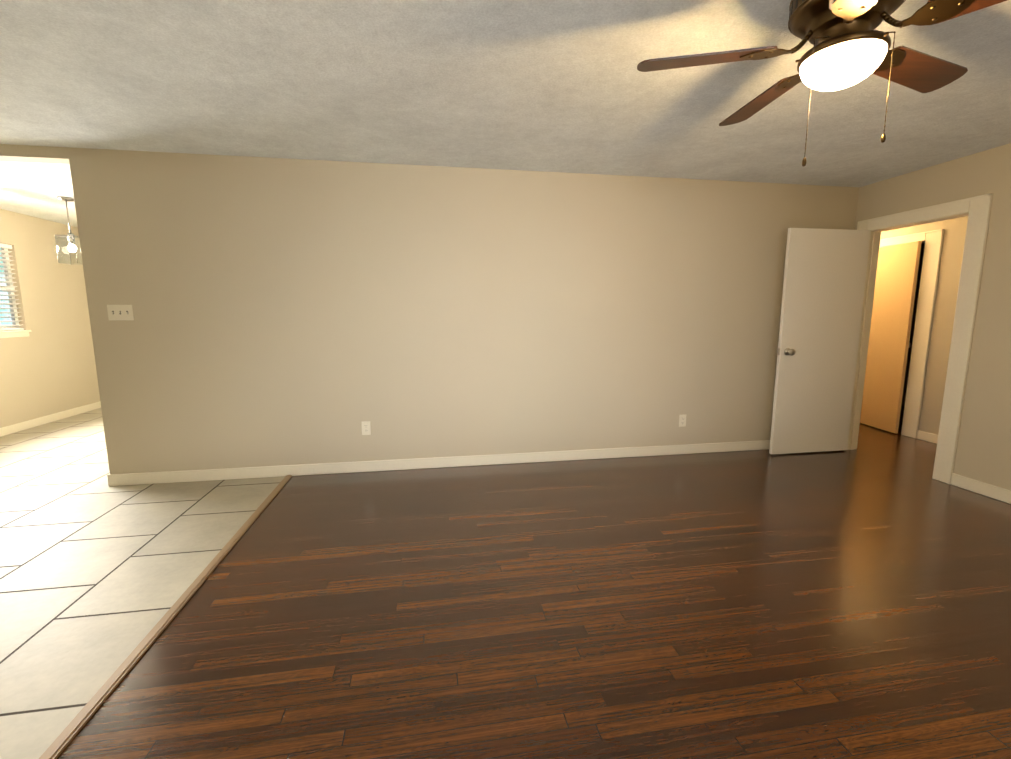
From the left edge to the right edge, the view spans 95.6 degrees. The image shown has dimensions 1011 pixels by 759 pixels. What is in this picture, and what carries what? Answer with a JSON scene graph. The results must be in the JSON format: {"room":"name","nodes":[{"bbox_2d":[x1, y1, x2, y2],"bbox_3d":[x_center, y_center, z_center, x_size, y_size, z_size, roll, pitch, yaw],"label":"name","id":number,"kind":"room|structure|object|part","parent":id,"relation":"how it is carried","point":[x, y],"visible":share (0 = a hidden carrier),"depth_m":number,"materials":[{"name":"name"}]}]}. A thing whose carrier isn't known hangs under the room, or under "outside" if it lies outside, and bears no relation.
{"room":"empty living room","nodes":[
{"label":"empty living room","id":0,"kind":"room"},
{"bbox_2d":[0,144,69,163],"bbox_3d":[-4.088,-1.546,3.049,2.140,0.075,0.120,-1,8,-9],"label":"lintel","id":1,"kind":"object","parent":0,"point":[30,153],"visible":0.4,"depth_m":3.14,"materials":[{"name":"beige paint"}]},
{"bbox_2d":[0,209,99,427],"bbox_3d":[-4.974,-0.156,1.699,0.120,2.440,10.840,-1,8,-9],"label":"wall","id":2,"kind":"structure","parent":0,"point":[48,366],"depth_m":5.53,"materials":[{"name":"beige paint"}]},
{"bbox_2d":[0,243,31,337],"bbox_3d":[-5.433,-0.897,4.485,0.133,1.025,1.540,-1,8,-9],"label":"dining room window","id":3,"kind":"structure","parent":2,"relation":"in","point":[9,317],"depth_m":5.11,"materials":[{"name":"plastic"}]},
{"bbox_2d":[0,401,100,436],"bbox_3d":[-4.908,1.005,1.877,0.013,0.092,10.600,-1,8,-9],"label":"baseboard","id":4,"kind":"structure","parent":2,"relation":"attached to","point":[10,429],"depth_m":5.52,"materials":[{"name":"white wood"}]},
{"bbox_2d":[0,408,284,758],"bbox_3d":[-3.283,1.034,2.156,3.546,0.050,10.840,-1,8,-9],"label":"floor","id":5,"kind":"structure","parent":0,"point":[99,575],"depth_m":2.46,"materials":[{"name":"tile"}]},
{"bbox_2d":[67,147,858,473],"bbox_3d":[0.160,-0.483,3.922,6.470,2.440,0.120,-1,8,-9],"label":"wall","id":6,"kind":"structure","parent":0,"point":[295,311],"depth_m":3.71,"materials":[{"name":"beige paint"}]},
{"bbox_2d":[107,305,133,319],"bbox_3d":[-2.817,-0.489,3.346,0.164,0.114,0.018,-1,8,-9],"label":"switch plate","id":7,"kind":"object","parent":6,"relation":"attached to","point":[120,312],"visible":1,"depth_m":3.35,"materials":[{"name":"white plastic"}]},
{"bbox_2d":[361,421,370,434],"bbox_3d":[-1.145,0.400,3.762,0.070,0.114,0.008,-1,8,-9],"label":"electrical outlet","id":8,"kind":"object","parent":6,"relation":"attached to","point":[366,428],"visible":1,"depth_m":3.76,"materials":[{"name":"white plastic"}]},
{"bbox_2d":[107,440,769,485],"bbox_3d":[0.094,0.688,4.023,6.340,0.092,0.036,-1,8,-9],"label":"baseboard","id":9,"kind":"structure","parent":6,"relation":"attached to","point":[511,458],"depth_m":3.87,"materials":[{"name":"white wood"}]},
{"bbox_2d":[679,414,685,426],"bbox_3d":[1.636,0.380,4.230,0.070,0.114,0.008,-1,8,-9],"label":"electrical outlet","id":10,"kind":"object","parent":6,"relation":"attached to","point":[682,420],"visible":1,"depth_m":4.23,"materials":[{"name":"white plastic"}]},
{"bbox_2d":[0,0,1010,227],"bbox_3d":[0.586,-1.553,2.439,11.400,0.100,10.840,-1,8,-9],"label":"ceiling","id":11,"kind":"structure","parent":0,"point":[565,86],"depth_m":2.37,"materials":[{"name":"white paint"}]},
{"bbox_2d":[55,196,81,264],"bbox_3d":[-4.349,-1.480,4.575,0.172,0.640,0.172,-1,8,-9],"label":"dining pendant light","id":12,"kind":"object","parent":11,"relation":"hanging from","point":[64,248],"visible":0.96,"depth_m":4.56,"materials":[{"name":"glass"}]},
{"bbox_3d":[-4.348,-1.295,4.601,0.164,0.265,0.164,-1,8,-9],"label":"lamp shade","id":13,"kind":"part","parent":12,"relation":"part of","materials":[{"name":"clear glass"}]},
{"bbox_2d":[637,0,1006,166],"bbox_3d":[1.170,-1.067,1.638,1.311,0.636,1.281,-1,8,-9],"label":"fan","id":14,"kind":"object","parent":11,"relation":"hanging from","point":[851,47],"visible":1,"depth_m":1.56,"materials":[{"name":"brown wood"}]},
{"bbox_3d":[1.165,-1.066,1.593,0.248,0.088,0.248,-1,8,-9],"label":"globe","id":15,"kind":"part","parent":14,"relation":"part of"},
{"bbox_2d":[57,449,1010,758],"bbox_3d":[1.352,1.206,0.921,5.184,0.050,6.847,-1,8,-9],"label":"floor","id":16,"kind":"structure","parent":0,"point":[855,603],"depth_m":1.95,"materials":[{"name":"brown wood"}]},
{"bbox_2d":[39,475,291,758],"bbox_3d":[-1.203,1.240,0.487,0.044,0.012,6.594,-1,8,-9],"label":"trim","id":17,"kind":"structure","parent":16,"relation":"on","point":[65,737],"depth_m":1.79,"materials":[{"name":"brown wood"}]},
{"bbox_2d":[857,406,936,472],"bbox_3d":[4.680,0.644,4.781,2.670,0.050,4.400,-1,8,-9],"label":"floor","id":18,"kind":"structure","parent":0,"point":[898,447],"depth_m":4.51,"materials":[{"name":"brown wood"}]},
{"bbox_2d":[901,243,924,405],"bbox_3d":[5.818,-0.719,5.505,0.120,2.440,2.620,-1,8,-9],"label":"wall","id":19,"kind":"structure","parent":0,"point":[913,320],"depth_m":6.30,"materials":[{"name":"black"}]},
{"bbox_2d":[880,216,967,434],"bbox_3d":[4.377,-0.580,4.553,0.120,2.440,4.400,-1,8,-9],"label":"wall","id":20,"kind":"structure","parent":0,"point":[944,310],"depth_m":4.54,"materials":[{"name":"beige paint"}]},
{"bbox_2d":[860,241,921,432],"bbox_3d":[4.256,-0.469,5.191,0.106,2.015,0.774,0,8,0],"label":"hall door","id":21,"kind":"structure","parent":20,"relation":"in","point":[889,344],"depth_m":5.01,"materials":[{"name":"white wood"}]},
{"bbox_2d":[879,229,943,438],"bbox_3d":[4.210,-0.501,5.143,0.022,2.115,1.035,-1,8,-9],"label":"door frame","id":22,"kind":"structure","parent":20,"relation":"attached to","point":[933,239],"depth_m":4.71,"materials":[{"name":"white wood"}]},
{"bbox_2d":[917,430,937,443],"bbox_3d":[4.480,0.724,3.731,0.013,0.092,2.155,-1,8,-9],"label":"baseboard","id":23,"kind":"structure","parent":20,"relation":"attached to","point":[927,436],"depth_m":4.67,"materials":[{"name":"white wood"}]},
{"bbox_2d":[855,143,1010,489],"bbox_3d":[3.847,-0.090,1.157,0.120,2.440,6.607,-1,8,-9],"label":"wall","id":24,"kind":"structure","parent":0,"point":[983,451],"depth_m":3.28,"materials":[{"name":"beige paint"}]},
{"bbox_2d":[769,228,870,453],"bbox_3d":[2.850,-0.319,4.159,0.818,2.015,0.177,-1,8,-9],"label":"door","id":25,"kind":"structure","parent":24,"relation":"in","point":[825,270],"depth_m":4.13,"materials":[{"name":"white wood"}]},
{"bbox_2d":[847,193,992,484],"bbox_3d":[3.393,-0.323,3.865,0.164,2.130,1.020,-1,8,-9],"label":"door frame","id":26,"kind":"structure","parent":24,"relation":"attached to","point":[978,208],"depth_m":3.48,"materials":[{"name":"white wood"}]},
{"bbox_2d":[951,473,1010,503],"bbox_3d":[3.869,1.146,0.810,0.013,0.092,5.515,-1,8,-9],"label":"baseboard","id":27,"kind":"structure","parent":24,"relation":"attached to","point":[985,489],"depth_m":3.30,"materials":[{"name":"white wood"}]}
]}

